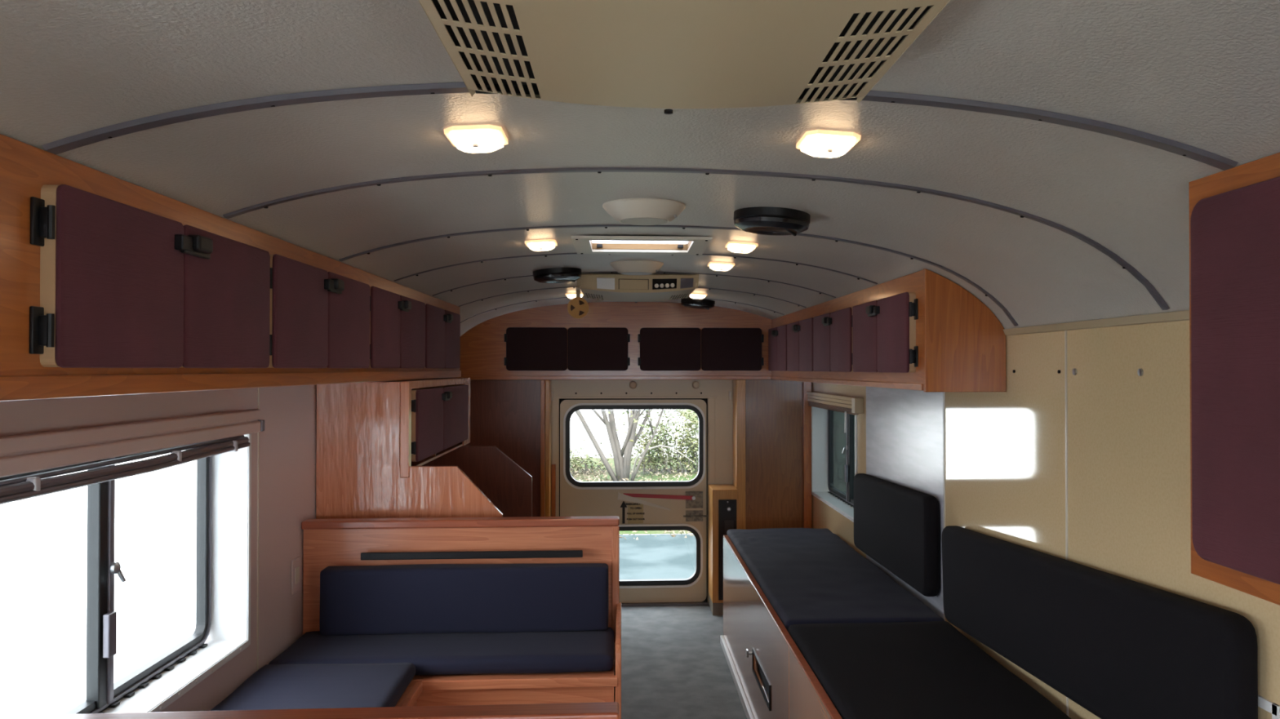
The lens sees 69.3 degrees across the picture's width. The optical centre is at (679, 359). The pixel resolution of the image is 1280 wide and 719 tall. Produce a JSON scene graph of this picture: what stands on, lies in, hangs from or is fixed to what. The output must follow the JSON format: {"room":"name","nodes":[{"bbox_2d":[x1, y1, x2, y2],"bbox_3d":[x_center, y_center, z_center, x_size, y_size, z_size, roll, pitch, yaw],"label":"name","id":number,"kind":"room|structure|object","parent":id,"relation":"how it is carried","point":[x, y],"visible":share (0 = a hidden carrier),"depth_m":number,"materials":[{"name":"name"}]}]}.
{"room":"camper van interior","nodes":[
{"label":"camper van interior","id":0,"kind":"room"},
{"bbox_2d":[0,384,316,712],"bbox_3d":[-1.272,0.701,1.669,0.125,1.740,8.700,0,-1,-4],"label":"wall","id":1,"kind":"structure","parent":0,"point":[287,442],"depth_m":2.83,"materials":[{"name":"pink laminate"}]},
{"bbox_2d":[0,433,251,714],"bbox_3d":[-1.294,0.518,2.145,0.136,0.634,1.154,0,-1,-4],"label":"window","id":2,"kind":"structure","parent":1,"relation":"in","point":[224,480],"depth_m":2.55,"materials":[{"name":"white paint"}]},
{"bbox_2d":[0,408,264,504],"bbox_3d":[-1.221,0.200,2.145,0.038,0.117,1.235,0,-1,-4],"label":"window blind","id":3,"kind":"object","parent":2,"relation":"attached to","point":[216,433],"visible":1,"depth_m":1.95,"materials":[{"name":"pink fabric"}]},
{"bbox_2d":[0,133,461,401],"bbox_3d":[-1.127,-0.107,2.979,0.318,0.361,3.558,0,-1,-4],"label":"upper cabinet","id":4,"kind":"object","parent":1,"relation":"attached to","point":[109,285],"visible":1,"depth_m":1.66,"materials":[{"name":"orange wood"}]},
{"bbox_2d":[256,387,259,671],"bbox_3d":[-1.278,0.818,2.797,0.003,1.489,0.006,0,-1,-4],"label":"trim","id":5,"kind":"structure","parent":1,"relation":"attached to","point":[258,465],"depth_m":2.80,"materials":[{"name":"beige plastic"}]},
{"bbox_2d":[291,556,300,595],"bbox_3d":[-1.293,0.728,3.117,0.010,0.115,0.075,0,-1,-4],"label":"wall outlet","id":6,"kind":"object","parent":1,"relation":"attached to","point":[295,563],"visible":1,"depth_m":3.10,"materials":[{"name":"white plastic"}]},
{"bbox_2d":[294,566,299,584],"bbox_3d":[-1.290,0.728,3.118,0.004,0.055,0.035,0,-1,-4],"label":"socket","id":7,"kind":"object","parent":6,"relation":"attached to","point":[296,568],"depth_m":3.11,"materials":[{"name":"beige plastic"}]},
{"bbox_2d":[375,377,470,478],"bbox_3d":[-1.161,0.261,4.082,0.318,0.348,1.515,0,-1,-4],"label":"upper cabinet","id":8,"kind":"object","parent":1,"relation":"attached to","point":[435,413],"visible":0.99,"depth_m":3.78,"materials":[{"name":"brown wood"}]},
{"bbox_2d":[460,296,784,323],"bbox_3d":[-0.386,-0.253,5.451,2.017,0.254,0.021,0,-1,-4],"label":"trim","id":9,"kind":"structure","parent":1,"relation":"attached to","point":[582,296],"depth_m":5.42,"materials":[{"name":"grey metal"}]},
{"bbox_2d":[458,286,806,307],"bbox_3d":[-0.335,-0.269,4.793,1.997,0.233,0.021,0,-1,-4],"label":"trim","id":10,"kind":"structure","parent":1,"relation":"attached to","point":[566,286],"depth_m":4.78,"materials":[{"name":"grey metal"}]},
{"bbox_2d":[462,379,541,516],"bbox_3d":[-1.178,0.872,5.911,0.578,1.482,0.020,0,-1,-4],"label":"wall","id":11,"kind":"structure","parent":0,"point":[505,414],"depth_m":5.91,"materials":[{"name":"brown wood"}]},
{"bbox_2d":[541,379,733,603],"bbox_3d":[-0.315,0.785,6.115,2.330,1.660,0.060,0,-1,-4],"label":"wall","id":12,"kind":"structure","parent":0,"point":[721,388],"depth_m":6.11,"materials":[{"name":"beige paint"}]},
{"bbox_2d":[551,464,555,516],"bbox_3d":[-0.824,1.149,6.029,0.026,0.930,0.038,0,-1,-4],"label":"wood strip","id":13,"kind":"object","parent":12,"relation":"attached to","point":[553,466],"visible":0.45,"depth_m":6.01,"materials":[{"name":"orange wood"}]},
{"bbox_2d":[453,301,772,379],"bbox_3d":[-0.307,-0.121,5.997,2.320,0.503,0.174,0,-1,-4],"label":"upper cabinet","id":14,"kind":"object","parent":12,"relation":"attached to","point":[615,340],"visible":0.98,"depth_m":5.92,"materials":[{"name":"orange wood"}]},
{"bbox_2d":[629,381,636,389],"bbox_3d":[-0.308,0.167,6.074,0.052,0.052,0.030,0,-1,-4],"label":"fitting","id":15,"kind":"object","parent":12,"relation":"attached to","point":[633,384],"visible":1,"depth_m":6.06,"materials":[{"name":"beige paint"}]},
{"bbox_2d":[559,398,708,606],"bbox_3d":[-0.305,0.935,6.093,0.985,1.358,0.098,0,-1,-4],"label":"door","id":16,"kind":"structure","parent":12,"relation":"in","point":[576,498],"depth_m":6.09,"materials":[{"name":"beige paint"}]},
{"bbox_2d":[620,501,644,524],"bbox_3d":[-0.313,1.005,6.088,0.164,0.150,0.005,0,-1,-4],"label":"instruction sticker","id":17,"kind":"object","parent":16,"relation":"attached to","point":[635,513],"visible":1,"depth_m":6.09,"materials":[{"name":"beige"}]},
{"bbox_2d":[617,491,706,521],"bbox_3d":[-0.116,0.970,6.073,0.588,0.199,0.046,0,-1,-5],"label":"door handle","id":18,"kind":"object","parent":16,"relation":"attached to","point":[694,500],"depth_m":6.08,"materials":[{"name":"red paint"}]},
{"bbox_2d":[551,395,717,516],"bbox_3d":[-0.295,0.928,6.079,1.084,1.372,0.013,0,-1,-4],"label":"trim","id":19,"kind":"structure","parent":12,"relation":"attached to","point":[711,398],"depth_m":6.09,"materials":[{"name":"beige paint"}]},
{"bbox_2d":[691,381,699,388],"bbox_3d":[0.105,0.167,6.099,0.052,0.052,0.030,0,-1,-4],"label":"fitting","id":20,"kind":"object","parent":12,"relation":"attached to","point":[695,384],"visible":1,"depth_m":6.09,"materials":[{"name":"beige paint"}]},
{"bbox_2d":[728,391,731,400],"bbox_3d":[0.331,0.239,6.114,0.014,0.060,0.029,0,-1,-4],"label":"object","id":21,"kind":"object","parent":12,"relation":"attached to","point":[730,392],"visible":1,"depth_m":6.10,"materials":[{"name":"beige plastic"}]},
{"bbox_2d":[0,0,1279,336],"bbox_3d":[-0.047,-0.283,1.753,2.423,0.366,8.700,0,-1,-4],"label":"ceiling","id":22,"kind":"structure","parent":0,"point":[1202,74],"depth_m":1.62,"materials":[{"name":"paint"}]},
{"bbox_2d":[444,124,508,153],"bbox_3d":[-0.368,-0.395,1.675,0.100,0.031,0.132,0,-1,-4],"label":"recessed light","id":23,"kind":"object","parent":22,"relation":"in","point":[488,138],"visible":1,"depth_m":1.63,"materials":[{"name":"beige"}]},
{"bbox_2d":[524,239,557,251],"bbox_3d":[-0.465,-0.381,3.101,0.100,0.031,0.132,0,-1,-4],"label":"recessed light","id":24,"kind":"object","parent":22,"relation":"in","point":[544,244],"visible":1,"depth_m":3.05,"materials":[{"name":"beige"}]},
{"bbox_2d":[533,267,581,283],"bbox_3d":[-0.528,-0.362,3.979,0.208,0.060,0.208,0,-1,-17],"label":"ceiling speaker","id":25,"kind":"object","parent":22,"relation":"attached to","point":[553,275],"visible":1,"depth_m":3.90,"materials":[{"name":"black plastic"}]},
{"bbox_2d":[533,273,581,283],"bbox_3d":[-0.527,-0.347,3.979,0.206,0.024,0.206,-4,0,-4],"label":"grille","id":26,"kind":"object","parent":25,"relation":"attached to","point":[540,277],"depth_m":3.91,"materials":[{"name":"black plastic"}]},
{"bbox_2d":[565,293,583,298],"bbox_3d":[-0.596,-0.360,5.237,0.100,0.031,0.132,0,-1,-4],"label":"recessed light","id":27,"kind":"object","parent":22,"relation":"in","point":[571,295],"visible":0.59,"depth_m":5.19,"materials":[{"name":"beige"}]},
{"bbox_2d":[567,290,588,318],"bbox_3d":[-0.553,-0.300,5.028,0.116,0.154,0.018,0,-1,-4],"label":"disc","id":28,"kind":"object","parent":22,"relation":"hanging from","point":[577,307],"visible":1,"depth_m":5.02,"materials":[{"name":"orange"}]},
{"bbox_2d":[432,271,835,297],"bbox_3d":[-0.192,-0.336,4.121,1.794,0.114,0.021,0,-1,-4],"label":"trim","id":29,"kind":"structure","parent":22,"relation":"attached to","point":[611,272],"depth_m":4.13,"materials":[{"name":"grey metal"}]},
{"bbox_2d":[393,253,877,284],"bbox_3d":[-0.151,-0.342,3.441,1.794,0.114,0.023,0,-1,-4],"label":"trim","id":30,"kind":"structure","parent":22,"relation":"attached to","point":[544,255],"depth_m":3.43,"materials":[{"name":"grey metal"}]},
{"bbox_2d":[609,260,663,275],"bbox_3d":[-0.177,-0.374,3.800,0.220,0.046,0.220,0,-1,-4],"label":"ceiling vent","id":31,"kind":"object","parent":22,"relation":"in","point":[623,267],"visible":1,"depth_m":3.73,"materials":[{"name":"beige plastic"}]},
{"bbox_2d":[577,273,698,302],"bbox_3d":[-0.208,-0.339,4.477,0.548,0.084,0.655,0,-1,-4],"label":"air conditioner","id":32,"kind":"object","parent":22,"relation":"attached to","point":[613,287],"visible":1,"depth_m":4.18,"materials":[{"name":"white paint"}]},
{"bbox_2d":[596,277,614,289],"bbox_3d":[-0.334,-0.342,4.165,0.080,0.052,0.037,0,-1,-4],"label":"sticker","id":33,"kind":"object","parent":32,"relation":"attached to","point":[602,283],"depth_m":4.16,"materials":[{"name":"white paper"}]},
{"bbox_2d":[680,278,693,288],"bbox_3d":[0.031,-0.345,4.188,0.058,0.045,0.035,0,-1,-4],"label":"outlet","id":34,"kind":"object","parent":32,"relation":"attached to","point":[685,283],"depth_m":4.19,"materials":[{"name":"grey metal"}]},
{"bbox_2d":[41,81,1237,170],"bbox_3d":[-0.026,-0.360,1.405,1.794,0.118,0.034,0,-1,-4],"label":"trim","id":35,"kind":"structure","parent":22,"relation":"attached to","point":[73,142],"depth_m":1.38,"materials":[{"name":"grey metal"}]},
{"bbox_2d":[570,235,712,255],"bbox_3d":[-0.135,-0.429,3.182,0.456,0.090,0.400,0,-1,-4],"label":"roof hatch","id":36,"kind":"object","parent":22,"relation":"attached to","point":[623,245],"visible":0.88,"depth_m":3.29,"materials":[{"name":"beige plastic"}]},
{"bbox_2d":[602,198,685,225],"bbox_3d":[-0.095,-0.387,2.453,0.220,0.046,0.220,0,-1,-4],"label":"ceiling vent","id":37,"kind":"object","parent":22,"relation":"in","point":[634,211],"visible":1,"depth_m":2.38,"materials":[{"name":"beige plastic"}]},
{"bbox_2d":[338,224,1018,326],"bbox_3d":[0.018,-0.255,2.799,2.052,0.301,0.026,0,-1,-4],"label":"trim","id":38,"kind":"structure","parent":22,"relation":"attached to","point":[987,294],"depth_m":2.79,"materials":[{"name":"grey metal"}]},
{"bbox_2d":[418,0,950,114],"bbox_3d":[0.004,-0.373,0.928,0.548,0.084,0.655,0,-1,-4],"label":"air conditioner","id":39,"kind":"object","parent":22,"relation":"attached to","point":[655,54],"visible":1,"depth_m":1.01,"materials":[{"name":"beige plastic"}]},
{"bbox_2d":[222,167,1169,310],"bbox_3d":[0.066,-0.262,2.010,2.052,0.301,0.026,0,-1,-4],"label":"trim","id":40,"kind":"structure","parent":22,"relation":"attached to","point":[1153,291],"depth_m":2.01,"materials":[{"name":"grey metal"}]},
{"bbox_2d":[680,297,715,309],"bbox_3d":[0.110,-0.339,5.641,0.208,0.068,0.208,0,-1,10],"label":"ceiling speaker","id":41,"kind":"object","parent":22,"relation":"attached to","point":[687,302],"visible":0.97,"depth_m":5.56,"materials":[{"name":"black plastic"}]},
{"bbox_2d":[680,302,714,308],"bbox_3d":[0.107,-0.328,5.641,0.206,0.024,0.206,4,-1,-3],"label":"grille","id":42,"kind":"object","parent":41,"relation":"attached to","point":[689,304],"depth_m":5.57,"materials":[{"name":"black plastic"}]},
{"bbox_2d":[689,293,706,298],"bbox_3d":[0.100,-0.358,5.240,0.100,0.032,0.132,0,-1,-4],"label":"recessed light","id":43,"kind":"object","parent":22,"relation":"in","point":[694,295],"visible":0.95,"depth_m":5.19,"materials":[{"name":"beige"}]},
{"bbox_2d":[707,262,734,271],"bbox_3d":[0.167,-0.374,3.741,0.100,0.031,0.132,0,-1,-4],"label":"recessed light","id":44,"kind":"object","parent":22,"relation":"in","point":[717,266],"visible":1,"depth_m":3.69,"materials":[{"name":"beige"}]},
{"bbox_2d":[725,241,758,253],"bbox_3d":[0.209,-0.380,3.153,0.100,0.032,0.132,0,-1,-4],"label":"recessed light","id":45,"kind":"object","parent":22,"relation":"in","point":[734,246],"visible":1,"depth_m":3.10,"materials":[{"name":"beige"}]},
{"bbox_2d":[733,206,810,235],"bbox_3d":[0.251,-0.373,2.524,0.208,0.066,0.208,0,-1,10],"label":"ceiling speaker","id":46,"kind":"object","parent":22,"relation":"attached to","point":[764,220],"visible":1,"depth_m":2.45,"materials":[{"name":"black plastic"}]},
{"bbox_2d":[733,216,808,235],"bbox_3d":[0.249,-0.361,2.524,0.206,0.024,0.206,4,-1,-3],"label":"grille","id":47,"kind":"object","parent":46,"relation":"attached to","point":[764,225],"depth_m":2.46,"materials":[{"name":"black plastic"}]},
{"bbox_2d":[795,129,861,158],"bbox_3d":[0.274,-0.395,1.714,0.100,0.031,0.132,0,-1,-4],"label":"recessed light","id":48,"kind":"object","parent":22,"relation":"in","point":[815,143],"visible":1,"depth_m":1.67,"materials":[{"name":"beige"}]},
{"bbox_2d":[621,604,746,718],"bbox_3d":[-0.048,1.602,1.745,2.600,0.060,8.720,0,-1,-4],"label":"floor","id":49,"kind":"structure","parent":0,"point":[674,665],"depth_m":4.83,"materials":[{"name":"grey carpet"}]},
{"bbox_2d":[0,702,619,718],"bbox_3d":[-0.641,1.054,1.395,1.096,1.030,0.053,0,-1,-4],"label":"table","id":50,"kind":"object","parent":49,"relation":"on","point":[608,710],"visible":1,"depth_m":1.41,"materials":[{"name":"brown wood"}]},
{"bbox_2d":[315,382,502,519],"bbox_3d":[-0.978,0.834,3.351,0.662,1.507,0.025,0,-1,-4],"label":"wall","id":51,"kind":"structure","parent":49,"relation":"on","point":[357,436],"depth_m":3.34,"materials":[{"name":"brown wood"}]},
{"bbox_2d":[301,515,621,718],"bbox_3d":[-0.700,1.063,2.356,1.096,1.030,1.810,0,-1,-4],"label":"bench","id":52,"kind":"object","parent":49,"relation":"on","point":[595,539],"visible":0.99,"depth_m":3.19,"materials":[{"name":"brown wood"}]},
{"bbox_2d":[209,662,415,711],"bbox_3d":[-0.998,0.947,2.139,0.468,0.067,1.402,0,-1,-4],"label":"seat cushion","id":53,"kind":"object","parent":52,"relation":"on","point":[313,686],"visible":0.94,"depth_m":2.60,"materials":[{"name":"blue fabric"}]},
{"bbox_2d":[268,627,613,675],"bbox_3d":[-0.750,0.956,3.037,1.064,0.067,0.362,0,-1,-4],"label":"seat cushion","id":54,"kind":"object","parent":52,"relation":"on","point":[542,652],"visible":0.76,"depth_m":2.92,"materials":[{"name":"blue fabric"}]},
{"bbox_2d":[319,563,608,635],"bbox_3d":[-0.728,0.816,3.159,0.966,0.226,0.108,0,-1,-4],"label":"cushion","id":55,"kind":"object","parent":54,"relation":"on","point":[418,598],"visible":1,"depth_m":3.11,"materials":[{"name":"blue fabric"}]},
{"bbox_2d":[422,445,532,517],"bbox_3d":[-1.068,1.018,4.645,0.642,1.164,0.022,0,-1,-4],"label":"wall","id":56,"kind":"structure","parent":49,"relation":"on","point":[508,486],"depth_m":4.65,"materials":[{"name":"brown wood"}]},
{"bbox_2d":[540,379,551,516],"bbox_3d":[-0.862,0.872,5.945,0.054,1.482,0.190,0,-1,-4],"label":"wooden post","id":57,"kind":"object","parent":49,"relation":"on","point":[543,381],"depth_m":5.88,"materials":[{"name":"orange wood"}]},
{"bbox_2d":[551,391,553,400],"bbox_3d":[-0.833,0.239,6.043,0.014,0.060,0.029,0,-1,-4],"label":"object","id":58,"kind":"object","parent":57,"relation":"attached to","point":[552,393],"visible":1,"depth_m":6.03,"materials":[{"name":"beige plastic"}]},
{"bbox_2d":[708,484,737,615],"bbox_3d":[0.276,1.218,5.949,0.162,0.791,0.309,0,-1,-4],"label":"base cabinet","id":59,"kind":"object","parent":49,"relation":"on","point":[722,498],"visible":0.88,"depth_m":5.81,"materials":[{"name":"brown wood"}]},
{"bbox_2d":[733,379,746,529],"bbox_3d":[0.385,0.873,6.022,0.061,1.482,0.190,0,-1,-4],"label":"wooden post","id":60,"kind":"object","parent":49,"relation":"on","point":[739,385],"visible":0.5,"depth_m":5.93,"materials":[{"name":"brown wood"}]},
{"bbox_2d":[720,535,842,718],"bbox_3d":[0.691,1.279,3.098,0.684,0.612,4.325,0,-1,-4],"label":"storage bench","id":61,"kind":"object","parent":49,"relation":"on","point":[772,678],"visible":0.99,"depth_m":3.80,"materials":[{"name":"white wood"}]},
{"bbox_2d":[726,528,944,631],"bbox_3d":[0.627,0.992,4.382,0.607,0.068,1.975,0,-1,-4],"label":"bench cushion","id":62,"kind":"object","parent":61,"relation":"on","point":[807,575],"visible":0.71,"depth_m":4.01,"materials":[{"name":"black fabric"}]},
{"bbox_2d":[787,621,1071,718],"bbox_3d":[0.763,0.970,2.172,0.603,0.062,2.446,0,-1,-4],"label":"bench cushion","id":63,"kind":"object","parent":61,"relation":"on","point":[904,670],"visible":0.94,"depth_m":2.78,"materials":[{"name":"black fabric"}]},
{"bbox_2d":[745,379,802,529],"bbox_3d":[0.608,0.873,6.020,0.379,1.482,0.020,0,-1,-4],"label":"wall","id":64,"kind":"structure","parent":0,"point":[773,407],"depth_m":6.01,"materials":[{"name":"brown wood"}]},
{"bbox_2d":[802,382,812,528],"bbox_3d":[0.826,0.873,6.019,0.053,1.482,0.060,0,-1,-4],"label":"strip","id":65,"kind":"object","parent":64,"relation":"attached to","point":[806,386],"visible":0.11,"depth_m":5.99,"materials":[{"name":"orange wood"}]},
{"bbox_2d":[811,320,1279,718],"bbox_3d":[1.178,0.703,1.819,0.125,1.740,8.700,0,-1,-4],"label":"wall","id":66,"kind":"structure","parent":0,"point":[1129,510],"depth_m":2.44,"materials":[{"name":"beige laminate"}]},
{"bbox_2d":[811,406,857,522],"bbox_3d":[0.950,0.550,5.421,0.136,0.634,1.139,0,-1,-4],"label":"window","id":67,"kind":"structure","parent":66,"relation":"in","point":[833,451],"depth_m":5.80,"materials":[{"name":"white paint"}]},
{"bbox_2d":[806,391,863,432],"bbox_3d":[0.875,0.300,5.358,0.046,0.195,1.285,0,-1,-4],"label":"window blind","id":68,"kind":"object","parent":67,"relation":"attached to","point":[840,403],"visible":1,"depth_m":5.15,"materials":[{"name":"beige fabric"}]},
{"bbox_2d":[768,268,1005,391],"bbox_3d":[0.791,-0.078,4.471,0.318,0.394,3.053,0,-1,-4],"label":"upper cabinet","id":69,"kind":"object","parent":66,"relation":"attached to","point":[922,331],"visible":1,"depth_m":3.16,"materials":[{"name":"orange wood"}]},
{"bbox_2d":[853,473,939,596],"bbox_3d":[0.937,0.737,4.106,0.063,0.405,1.125,0,-1,-4],"label":"cushion","id":70,"kind":"object","parent":66,"relation":"attached to","point":[896,526],"visible":1,"depth_m":3.87,"materials":[{"name":"black fabric"}]},
{"bbox_2d":[866,386,943,618],"bbox_3d":[0.974,0.844,4.091,0.005,1.461,1.126,0,-1,-4],"label":"wall panel","id":71,"kind":"object","parent":66,"relation":"attached to","point":[904,428],"depth_m":3.96,"materials":[{"name":"grey laminate"}]},
{"bbox_2d":[943,330,1068,716],"bbox_3d":[1.040,0.739,3.040,0.004,1.652,0.983,0,-1,-4],"label":"trim","id":72,"kind":"structure","parent":66,"relation":"attached to","point":[1065,331],"depth_m":2.56,"materials":[{"name":"beige plastic"}]},
{"bbox_2d":[1071,368,1076,375],"bbox_3d":[1.071,0.033,2.510,0.006,0.018,0.018,0,-1,-4],"label":"wall fitting","id":73,"kind":"object","parent":66,"relation":"attached to","point":[1074,371],"visible":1,"depth_m":2.50,"materials":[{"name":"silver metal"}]},
{"bbox_2d":[1003,310,1189,335],"bbox_3d":[1.081,-0.093,2.274,0.015,0.020,1.365,0,-1,-4],"label":"trim","id":74,"kind":"structure","parent":66,"relation":"attached to","point":[1180,315],"depth_m":2.33,"materials":[{"name":"beige plastic"}]},
{"bbox_2d":[941,525,1257,718],"bbox_3d":[1.032,0.721,2.571,0.065,0.432,1.621,0,-1,-4],"label":"cushion","id":75,"kind":"object","parent":66,"relation":"attached to","point":[1115,646],"visible":1,"depth_m":2.24,"materials":[{"name":"black fabric"}]},
{"bbox_2d":[1137,368,1143,376],"bbox_3d":[1.091,0.030,2.191,0.006,0.018,0.018,0,-1,-4],"label":"wall fitting","id":76,"kind":"object","parent":66,"relation":"attached to","point":[1140,371],"visible":1,"depth_m":2.19,"materials":[{"name":"silver metal"}]},
{"bbox_2d":[1188,152,1279,605],"bbox_3d":[1.016,0.025,0.996,0.294,0.664,1.164,0,-1,-4],"label":"upper cabinet","id":77,"kind":"object","parent":66,"relation":"attached to","point":[1234,213],"visible":1,"depth_m":1.41,"materials":[{"name":"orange wood"}]},
{"bbox_2d":[1257,694,1279,718],"bbox_3d":[1.113,0.685,1.772,0.010,0.075,0.105,0,-1,-4],"label":"wall bracket","id":78,"kind":"object","parent":66,"relation":"attached to","point":[1268,706],"visible":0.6,"depth_m":1.75,"materials":[{"name":"silver metal"}]},
{"label":"outside","id":79,"kind":"structure","parent":0,"visible":0},
{"bbox_2d":[619,533,695,579],"bbox_3d":[27.977,2.656,12.810,62.700,0.048,5.800,0,-1,-4],"label":"road","id":80,"kind":"structure","parent":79,"point":[651,557],"depth_m":12.30,"materials":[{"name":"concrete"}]},
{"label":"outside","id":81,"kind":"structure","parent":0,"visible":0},
{"bbox_2d":[0,661,148,715],"bbox_3d":[1.032,2.375,-15.890,120.000,0.050,48.200,0,-1,-4],"label":"ground","id":82,"kind":"structure","parent":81,"point":[49,688],"depth_m":7.30,"materials":[{"name":"white"}]},
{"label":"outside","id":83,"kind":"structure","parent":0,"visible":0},
{"bbox_2d":[0,408,698,664],"bbox_3d":[-31.360,2.940,46.743,63.000,0.140,80.800,0,-1,-4],"label":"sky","id":84,"kind":"structure","parent":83,"point":[43,539],"depth_m":11.49,"materials":[{"name":"grey"}]},
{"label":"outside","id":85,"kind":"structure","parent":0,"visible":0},
{"bbox_2d":[569,408,698,534],"bbox_3d":[-3.121,3.010,51.879,140.000,0.076,76.000,0,-1,-4],"label":"terrain","id":86,"kind":"structure","parent":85,"point":[611,460],"depth_m":21.75,"materials":[{"name":"green plant"}]},
{"bbox_2d":[569,439,623,475],"bbox_3d":[-2.658,2.459,22.277,2.642,1.210,2.104,0,-1,-4],"label":"bush","id":87,"kind":"object","parent":86,"relation":"on","point":[574,461],"visible":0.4,"depth_m":22.26,"materials":[{"name":"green plant"}]},
{"bbox_2d":[574,408,684,481],"bbox_3d":[-2.114,-1.252,18.915,9.601,8.037,5.423,0,-1,-17],"label":"tree","id":88,"kind":"object","parent":86,"relation":"on","point":[622,465],"visible":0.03,"depth_m":19.86,"materials":[{"name":"grey plant"}]},
{"bbox_2d":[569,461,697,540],"bbox_3d":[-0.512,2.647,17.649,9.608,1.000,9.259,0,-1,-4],"label":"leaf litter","id":89,"kind":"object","parent":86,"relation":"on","point":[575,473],"visible":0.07,"depth_m":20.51,"materials":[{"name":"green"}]},
{"bbox_2d":[616,408,698,475],"bbox_3d":[0.561,1.957,22.560,4.380,2.217,2.194,0,-1,-1],"label":"bush","id":90,"kind":"object","parent":86,"relation":"on","point":[688,441],"visible":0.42,"depth_m":22.24,"materials":[{"name":"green plant"}]},
{"bbox_2d":[630,444,696,479],"bbox_3d":[-0.383,2.339,21.084,1.512,0.796,0.235,0,-1,-4],"label":"branch","id":91,"kind":"object","parent":86,"relation":"on","point":[661,446],"visible":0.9,"depth_m":20.98,"materials":[{"name":"grey plant"}]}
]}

